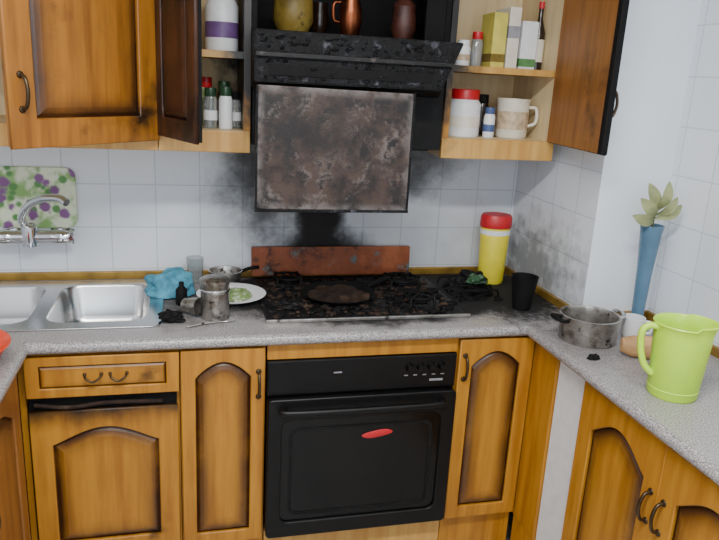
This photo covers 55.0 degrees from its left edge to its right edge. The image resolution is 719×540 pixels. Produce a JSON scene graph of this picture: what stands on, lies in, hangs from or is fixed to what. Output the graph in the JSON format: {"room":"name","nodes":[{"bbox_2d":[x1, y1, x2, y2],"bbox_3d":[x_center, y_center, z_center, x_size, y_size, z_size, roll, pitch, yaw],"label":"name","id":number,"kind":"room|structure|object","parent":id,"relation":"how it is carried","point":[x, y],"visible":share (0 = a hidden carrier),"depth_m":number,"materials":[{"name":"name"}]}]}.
{"room":"fire-damaged room","nodes":[
{"label":"fire-damaged room","id":0,"kind":"room"},
{"bbox_2d":[0,143,518,507],"bbox_3d":[-0.432,-0.327,2.507,2.830,2.500,0.100,-1,16,-14],"label":"wall","id":1,"kind":"structure","parent":0,"point":[138,210],"depth_m":2.46,"materials":[{"name":"tile"}]},
{"bbox_2d":[0,194,75,247],"bbox_3d":[-1.057,-0.159,2.223,0.271,0.201,0.229,-1,16,-14],"label":"faucet","id":2,"kind":"object","parent":1,"relation":"attached to","point":[29,235],"visible":1,"depth_m":2.26,"materials":[{"name":"silver metal"}]},
{"bbox_2d":[0,166,77,227],"bbox_3d":[-1.082,-0.242,2.309,0.256,0.206,0.010,-1,16,-14],"label":"chopping board","id":3,"kind":"object","parent":2,"relation":"on","point":[18,184],"visible":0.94,"depth_m":2.30,"materials":[{"name":"multicoloured plastic"}]},
{"bbox_2d":[0,0,159,149],"bbox_3d":[-1.005,-0.719,1.828,0.902,0.778,0.682,-1,16,-14],"label":"upper cabinet","id":4,"kind":"object","parent":1,"relation":"attached to","point":[74,73],"visible":0.98,"depth_m":1.76,"materials":[{"name":"brown wood"}]},
{"bbox_2d":[154,0,251,152],"bbox_3d":[-0.457,-0.740,2.009,0.276,0.778,0.589,-1,16,-14],"label":"upper cabinet","id":5,"kind":"object","parent":1,"relation":"attached to","point":[182,58],"visible":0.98,"depth_m":1.93,"materials":[{"name":"brown wood"}]},
{"bbox_2d":[202,77,211,124],"bbox_3d":[-0.491,-0.541,2.215,0.042,0.150,0.042,-1,16,-14],"label":"spice jar","id":6,"kind":"object","parent":5,"relation":"on","point":[206,81],"visible":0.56,"depth_m":2.19,"materials":[{"name":"red plastic"}]},
{"bbox_2d":[203,87,217,127],"bbox_3d":[-0.459,-0.500,2.128,0.043,0.120,0.043,-1,16,-14],"label":"spice jar","id":7,"kind":"object","parent":5,"relation":"on","point":[210,112],"visible":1,"depth_m":2.11,"materials":[{"name":"clear glass"}]},
{"bbox_2d":[205,0,238,50],"bbox_3d":[-0.421,-0.769,2.113,0.101,0.190,0.101,-1,16,-14],"label":"jar","id":8,"kind":"object","parent":5,"relation":"on","point":[221,16],"visible":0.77,"depth_m":2.08,"materials":[{"name":"white plastic"}]},
{"bbox_2d":[217,81,229,125],"bbox_3d":[-0.436,-0.534,2.220,0.042,0.140,0.042,-1,16,-14],"label":"spice jar","id":9,"kind":"object","parent":5,"relation":"on","point":[220,83],"visible":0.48,"depth_m":2.20,"materials":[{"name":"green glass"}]},
{"bbox_2d":[219,87,232,128],"bbox_3d":[-0.411,-0.497,2.120,0.042,0.125,0.042,-1,16,-14],"label":"spice jar","id":10,"kind":"object","parent":5,"relation":"on","point":[225,99],"visible":1,"depth_m":2.10,"materials":[{"name":"white plastic"}]},
{"bbox_2d":[231,92,240,127],"bbox_3d":[-0.396,-0.507,2.185,0.043,0.110,0.043,-1,16,-14],"label":"spice jar","id":11,"kind":"object","parent":5,"relation":"on","point":[235,96],"visible":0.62,"depth_m":2.17,"materials":[{"name":"clear glass"}]},
{"bbox_2d":[0,266,507,280],"bbox_3d":[-0.557,0.013,2.514,2.380,0.028,0.014,-1,16,-14],"label":"trim","id":12,"kind":"structure","parent":1,"relation":"attached to","point":[66,275],"depth_m":2.43,"materials":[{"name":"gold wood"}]},
{"bbox_2d":[251,0,452,41],"bbox_3d":[-0.044,-0.950,2.192,0.614,0.427,0.326,-1,16,-14],"label":"upper cabinet","id":13,"kind":"object","parent":1,"relation":"attached to","point":[433,17],"visible":0.46,"depth_m":2.34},
{"bbox_2d":[273,0,312,31],"bbox_3d":[-0.203,-0.788,2.119,0.127,0.110,0.127,-1,16,-14],"label":"pot","id":14,"kind":"object","parent":13,"relation":"on","point":[292,15],"visible":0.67,"depth_m":2.07,"materials":[{"name":"ceramic"}]},
{"bbox_2d":[311,2,328,32],"bbox_3d":[-0.130,-0.811,2.238,0.060,0.100,0.060,-1,16,-14],"label":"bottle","id":15,"kind":"object","parent":13,"relation":"on","point":[320,9],"visible":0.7,"depth_m":2.21,"materials":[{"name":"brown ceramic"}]},
{"bbox_2d":[331,0,361,34],"bbox_3d":[-0.035,-0.822,2.156,0.090,0.174,0.072,8,16,15],"label":"coffee pot","id":16,"kind":"object","parent":13,"relation":"on","point":[350,11],"visible":0.83,"depth_m":2.14,"materials":[{"name":"brown metal"}]},
{"bbox_2d":[391,0,415,38],"bbox_3d":[0.142,-0.809,2.199,0.080,0.144,0.080,-1,16,-14],"label":"jar","id":17,"kind":"object","parent":13,"relation":"on","point":[403,23],"visible":0.86,"depth_m":2.17,"materials":[{"name":"brown ceramic"}]},
{"bbox_2d":[250,28,463,212],"bbox_3d":[-0.051,-0.485,2.222,0.618,0.508,0.520,-1,16,-14],"label":"hood","id":18,"kind":"object","parent":1,"relation":"attached to","point":[337,121],"visible":0.99,"depth_m":1.98,"materials":[{"name":"metal"}]},
{"bbox_2d":[426,0,629,160],"bbox_3d":[0.488,-0.734,2.175,0.402,0.778,0.725,-1,16,-14],"label":"upper cabinet","id":19,"kind":"object","parent":1,"relation":"attached to","point":[574,92],"visible":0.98,"depth_m":2.23,"materials":[{"name":"brown wood"}]},
{"bbox_2d":[455,40,470,65],"bbox_3d":[0.341,-0.715,2.276,0.049,0.080,0.049,-1,16,-14],"label":"jar","id":20,"kind":"object","parent":19,"relation":"on","point":[463,58],"visible":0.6,"depth_m":2.26,"materials":[{"name":"white plastic"}]},
{"bbox_2d":[448,88,480,136],"bbox_3d":[0.355,-0.536,2.354,0.113,0.155,0.113,-1,16,-14],"label":"jar","id":21,"kind":"object","parent":19,"relation":"on","point":[465,110],"visible":0.92,"depth_m":2.31,"materials":[{"name":"white plastic"}]},
{"bbox_2d":[469,32,482,65],"bbox_3d":[0.390,-0.736,2.304,0.040,0.110,0.040,-1,16,-14],"label":"jar","id":22,"kind":"object","parent":19,"relation":"on","point":[477,39],"visible":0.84,"depth_m":2.29,"materials":[{"name":"clear glass"}]},
{"bbox_2d":[478,94,488,134],"bbox_3d":[0.431,-0.549,2.444,0.048,0.140,0.048,-1,16,-14],"label":"spice jar","id":23,"kind":"object","parent":19,"relation":"on","point":[484,98],"visible":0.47,"depth_m":2.42,"materials":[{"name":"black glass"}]},
{"bbox_2d":[482,107,494,137],"bbox_3d":[0.441,-0.502,2.353,0.039,0.100,0.039,-1,16,-14],"label":"spice jar","id":24,"kind":"object","parent":19,"relation":"on","point":[489,117],"visible":1,"depth_m":2.34,"materials":[{"name":"white plastic"}]},
{"bbox_2d":[481,12,508,67],"bbox_3d":[0.447,-0.766,2.309,0.049,0.172,0.101,-1,16,-14],"label":"carton","id":25,"kind":"object","parent":19,"relation":"on","point":[494,24],"visible":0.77,"depth_m":2.27,"materials":[{"name":"yellow cardboard"}]},
{"bbox_2d":[496,7,521,68],"bbox_3d":[0.493,-0.779,2.328,0.041,0.192,0.121,-1,16,-14],"label":"carton","id":26,"kind":"object","parent":19,"relation":"on","point":[515,13],"visible":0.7,"depth_m":2.27,"materials":[{"name":"beige cardboard"}]},
{"bbox_2d":[494,98,538,138],"bbox_3d":[0.535,-0.526,2.396,0.131,0.132,0.116,15,19,36],"label":"mug","id":27,"kind":"object","parent":19,"relation":"on","point":[512,114],"visible":1,"depth_m":2.36,"materials":[{"name":"white ceramic"}]},
{"bbox_2d":[516,21,538,69],"bbox_3d":[0.553,-0.755,2.328,0.058,0.152,0.081,-1,16,-14],"label":"juice carton","id":28,"kind":"object","parent":19,"relation":"on","point":[527,45],"visible":0.65,"depth_m":2.29,"materials":[{"name":"white cardboard"}]},
{"bbox_2d":[534,1,544,69],"bbox_3d":[0.607,-0.792,2.342,0.043,0.220,0.043,-1,16,-14],"label":"sauce bottle","id":29,"kind":"object","parent":19,"relation":"on","point":[541,32],"visible":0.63,"depth_m":2.33,"materials":[{"name":"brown glass"}]},
{"bbox_2d":[28,508,513,539],"bbox_3d":[-0.056,1.442,1.082,2.830,0.100,3.900,-1,16,-14],"label":"floor","id":30,"kind":"structure","parent":0,"point":[510,517],"depth_m":2.63,"materials":[{"name":"tile"}]},
{"bbox_2d":[0,375,30,539],"bbox_3d":[-1.038,0.889,1.074,0.694,0.864,1.745,-1,16,-14],"label":"base cabinet","id":31,"kind":"object","parent":30,"relation":"on","point":[14,514],"visible":0.99,"depth_m":1.77,"materials":[{"name":"brown wood"}]},
{"bbox_2d":[17,349,182,539],"bbox_3d":[-0.805,0.568,2.270,0.428,0.866,0.596,-1,16,-14],"label":"base cabinet","id":32,"kind":"object","parent":30,"relation":"on","point":[101,431],"visible":1,"depth_m":1.98,"materials":[{"name":"brown wood"}]},
{"bbox_2d":[0,269,718,484],"bbox_3d":[-0.163,0.321,1.451,2.630,0.116,2.350,-1,16,-14],"label":"countertop","id":33,"kind":"structure","parent":32,"relation":"on","point":[691,430],"depth_m":1.98,"materials":[{"name":"stone"}]},
{"bbox_2d":[0,329,10,355],"bbox_3d":[-1.071,0.205,1.635,0.449,0.076,0.296,-1,16,-14],"label":"frying pan","id":34,"kind":"object","parent":33,"relation":"on","point":[5,339],"visible":1,"depth_m":1.73,"materials":[{"name":"metal"}]},
{"bbox_2d":[0,280,163,331],"bbox_3d":[-1.101,0.175,2.132,0.959,0.147,0.470,-1,16,-14],"label":"sink","id":35,"kind":"object","parent":33,"relation":"in","point":[57,305],"visible":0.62,"depth_m":2.30,"materials":[{"name":"silver metal"}]},
{"bbox_2d":[144,267,195,298],"bbox_3d":[-0.630,0.036,2.294,0.169,0.083,0.130,-1,16,-14],"label":"cloth","id":36,"kind":"object","parent":33,"relation":"on","point":[163,285],"visible":0.94,"depth_m":2.26,"materials":[{"name":"teal fabric"}]},
{"bbox_2d":[157,309,185,321],"bbox_3d":[-0.559,0.132,2.054,0.082,0.035,0.055,-1,16,-14],"label":"sponge","id":37,"kind":"object","parent":33,"relation":"on","point":[169,315],"visible":1,"depth_m":2.04,"materials":[{"name":"black"}]},
{"bbox_2d":[176,281,186,305],"bbox_3d":[-0.568,0.074,2.205,0.036,0.076,0.036,-1,16,-14],"label":"soap bottle","id":38,"kind":"object","parent":33,"relation":"on","point":[181,290],"visible":0.75,"depth_m":2.19,"materials":[{"name":"black plastic"}]},
{"bbox_2d":[180,297,200,315],"bbox_3d":[-0.512,0.107,2.113,0.058,0.056,0.056,10,17,23],"label":"cup","id":39,"kind":"object","parent":33,"relation":"on","point":[190,305],"visible":0.84,"depth_m":2.10,"materials":[{"name":"metal"}]},
{"bbox_2d":[186,255,203,283],"bbox_3d":[-0.582,-0.002,2.447,0.060,0.090,0.060,-1,16,-14],"label":"drinking glass","id":40,"kind":"object","parent":33,"relation":"on","point":[194,262],"visible":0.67,"depth_m":2.42,"materials":[{"name":"glass"}]},
{"bbox_2d":[186,318,234,327],"bbox_3d":[-0.441,0.157,2.052,0.150,0.009,0.016,-7,19,-33],"label":"fork","id":41,"kind":"object","parent":33,"relation":"on","point":[231,319],"visible":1,"depth_m":2.05,"materials":[{"name":"metal"}]},
{"bbox_2d":[199,274,229,321],"bbox_3d":[-0.439,0.082,2.100,0.092,0.129,0.092,-1,16,-14],"label":"metal canister","id":42,"kind":"object","parent":33,"relation":"on","point":[214,288],"visible":1,"depth_m":2.07,"materials":[{"name":"metal"}]},
{"bbox_2d":[196,283,265,304],"bbox_3d":[-0.425,0.078,2.295,0.228,0.034,0.228,-1,16,-14],"label":"salad plate","id":43,"kind":"object","parent":33,"relation":"on","point":[239,293],"visible":0.62,"depth_m":2.29,"materials":[{"name":"white ceramic"}]},
{"bbox_2d":[208,265,258,282],"bbox_3d":[-0.448,0.017,2.470,0.181,0.056,0.120,-1,16,-14],"label":"pan","id":44,"kind":"object","parent":33,"relation":"on","point":[234,272],"visible":0.75,"depth_m":2.49,"materials":[{"name":"metal"}]},
{"bbox_2d":[251,246,409,275],"bbox_3d":[-0.102,-0.036,2.586,0.600,0.109,0.033,-1,16,-14],"label":"lid","id":45,"kind":"object","parent":33,"relation":"on","point":[307,260],"visible":0.88,"depth_m":2.57,"materials":[{"name":"orange metal"}]},
{"bbox_2d":[254,271,470,322],"bbox_3d":[-0.011,0.073,2.367,0.662,0.049,0.447,-1,16,-14],"label":"gas hob","id":46,"kind":"object","parent":33,"relation":"in","point":[292,298],"visible":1,"depth_m":2.31,"materials":[{"name":"black metal"}]},
{"bbox_2d":[279,280,298,285],"bbox_3d":[-0.257,0.042,2.466,0.084,0.012,0.084,-1,16,-14],"label":"burner","id":47,"kind":"object","parent":46,"relation":"on","point":[281,282],"depth_m":2.44,"materials":[{"name":"black metal"}]},
{"bbox_2d":[386,281,412,288],"bbox_3d":[0.151,0.048,2.527,0.105,0.012,0.105,-1,16,-14],"label":"burner","id":48,"kind":"object","parent":46,"relation":"on","point":[389,284],"depth_m":2.48,"materials":[{"name":"black metal"}]},
{"bbox_2d":[406,300,430,306],"bbox_3d":[0.200,0.105,2.331,0.084,0.012,0.084,-1,16,-14],"label":"burner","id":49,"kind":"object","parent":46,"relation":"on","point":[409,303],"depth_m":2.30,"materials":[{"name":"black metal"}]},
{"bbox_2d":[478,212,512,284],"bbox_3d":[0.508,-0.083,2.627,0.122,0.264,0.106,-1,16,-14],"label":"container","id":50,"kind":"object","parent":33,"relation":"on","point":[495,227],"visible":0.86,"depth_m":2.59,"materials":[{"name":"plastic"}]},
{"bbox_2d":[511,272,538,310],"bbox_3d":[0.556,0.075,2.347,0.092,0.115,0.092,-1,16,-14],"label":"cup","id":51,"kind":"object","parent":33,"relation":"on","point":[524,284],"visible":1,"depth_m":2.32,"materials":[{"name":"black plastic"}]},
{"bbox_2d":[550,305,625,348],"bbox_3d":[0.691,0.171,2.094,0.234,0.081,0.180,5,16,7],"label":"saucepan","id":52,"kind":"object","parent":33,"relation":"on","point":[585,326],"visible":1,"depth_m":2.04,"materials":[{"name":"metal"}]},
{"bbox_2d":[587,354,599,360],"bbox_3d":[0.660,0.243,1.949,0.043,0.016,0.031,-1,16,-14],"label":"lump","id":53,"kind":"object","parent":33,"relation":"on","point":[592,357],"visible":1,"depth_m":1.94,"materials":[{"name":"black"}]},
{"bbox_2d":[620,335,651,359],"bbox_3d":[0.832,0.223,1.971,0.169,0.066,0.066,6,16,9],"label":"bread roll","id":54,"kind":"object","parent":33,"relation":"on","point":[628,345],"visible":0.46,"depth_m":1.96,"materials":[{"name":"beige food"}]},
{"bbox_2d":[621,313,652,336],"bbox_3d":[0.852,0.176,2.138,0.080,0.065,0.072,-1,16,-14],"label":"mug","id":55,"kind":"object","parent":33,"relation":"on","point":[630,326],"visible":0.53,"depth_m":2.12,"materials":[{"name":"ceramic"}]},
{"bbox_2d":[631,182,681,315],"bbox_3d":[0.893,-0.041,2.151,0.175,0.480,0.082,-1,16,-14],"label":"glass vase","id":56,"kind":"object","parent":33,"relation":"on","point":[651,233],"visible":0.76,"depth_m":2.12,"materials":[{"name":"blue glass"}]},
{"bbox_2d":[637,313,718,403],"bbox_3d":[0.790,0.219,1.719,0.156,0.199,0.148,-9,20,-37],"label":"pitcher","id":57,"kind":"object","parent":33,"relation":"on","point":[681,346],"visible":1,"depth_m":1.69,"materials":[{"name":"green plastic"}]},
{"bbox_2d":[180,346,265,539],"bbox_3d":[-0.475,0.564,2.349,0.246,0.866,0.601,-1,16,-14],"label":"base cabinet","id":58,"kind":"object","parent":30,"relation":"on","point":[222,390],"visible":0.99,"depth_m":2.06,"materials":[{"name":"brown wood"}]},
{"bbox_2d":[263,338,458,539],"bbox_3d":[-0.054,0.558,2.421,0.598,0.842,0.600,-1,16,-14],"label":"built-in oven","id":59,"kind":"object","parent":30,"relation":"on","point":[358,435],"visible":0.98,"depth_m":2.16,"materials":[{"name":"black metal"}]},
{"bbox_2d":[437,335,534,539],"bbox_3d":[0.355,0.552,2.554,0.257,0.866,0.601,-1,16,-14],"label":"base cabinet","id":60,"kind":"object","parent":30,"relation":"on","point":[491,386],"visible":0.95,"depth_m":2.28,"materials":[{"name":"brown wood"}]},
{"bbox_2d":[510,342,560,539],"bbox_3d":[0.573,0.642,2.279,0.022,0.864,0.145,-1,16,-14],"label":"panel","id":61,"kind":"object","parent":30,"relation":"on","point":[545,368],"visible":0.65,"depth_m":2.24,"materials":[{"name":"brown wood"}]},
{"bbox_2d":[536,362,584,539],"bbox_3d":[0.617,0.686,2.127,0.022,0.864,0.176,-1,16,-14],"label":"panel","id":62,"kind":"object","parent":30,"relation":"on","point":[570,386],"visible":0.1,"depth_m":2.11,"materials":[{"name":"paint"}]},
{"bbox_2d":[561,381,718,539],"bbox_3d":[0.960,0.905,1.412,0.444,0.864,1.433,-1,16,-14],"label":"base cabinet","id":63,"kind":"object","parent":30,"relation":"on","point":[626,483],"visible":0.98,"depth_m":1.74,"materials":[{"name":"brown wood"}]},
{"bbox_2d":[507,0,701,506],"bbox_3d":[0.802,-0.252,2.479,0.250,2.500,0.570,-1,16,-14],"label":"wall","id":64,"kind":"structure","parent":0,"point":[574,228],"depth_m":2.21,"materials":[{"name":"paint"}]},
{"bbox_2d":[505,267,568,308],"bbox_3d":[0.658,0.075,2.531,0.014,0.028,0.556,-1,16,-14],"label":"trim","id":65,"kind":"structure","parent":64,"relation":"attached to","point":[540,291],"depth_m":2.46,"materials":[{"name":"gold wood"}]},
{"bbox_2d":[615,310,648,316],"bbox_3d":[0.853,0.151,2.297,0.250,0.028,0.014,-1,16,-14],"label":"trim","id":66,"kind":"structure","parent":64,"relation":"attached to","point":[645,311],"depth_m":2.31,"materials":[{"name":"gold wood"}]},
{"bbox_2d":[648,0,718,346],"bbox_3d":[1.338,0.173,1.060,0.100,2.500,3.700,-1,16,-14],"label":"wall","id":67,"kind":"structure","parent":0,"point":[686,275],"depth_m":2.09,"materials":[{"name":"tile"}]},
{"bbox_2d":[646,311,718,358],"bbox_3d":[1.175,0.393,1.494,0.014,0.028,1.766,-1,16,-14],"label":"trim","id":68,"kind":"structure","parent":67,"relation":"attached to","point":[715,350],"depth_m":2.03,"materials":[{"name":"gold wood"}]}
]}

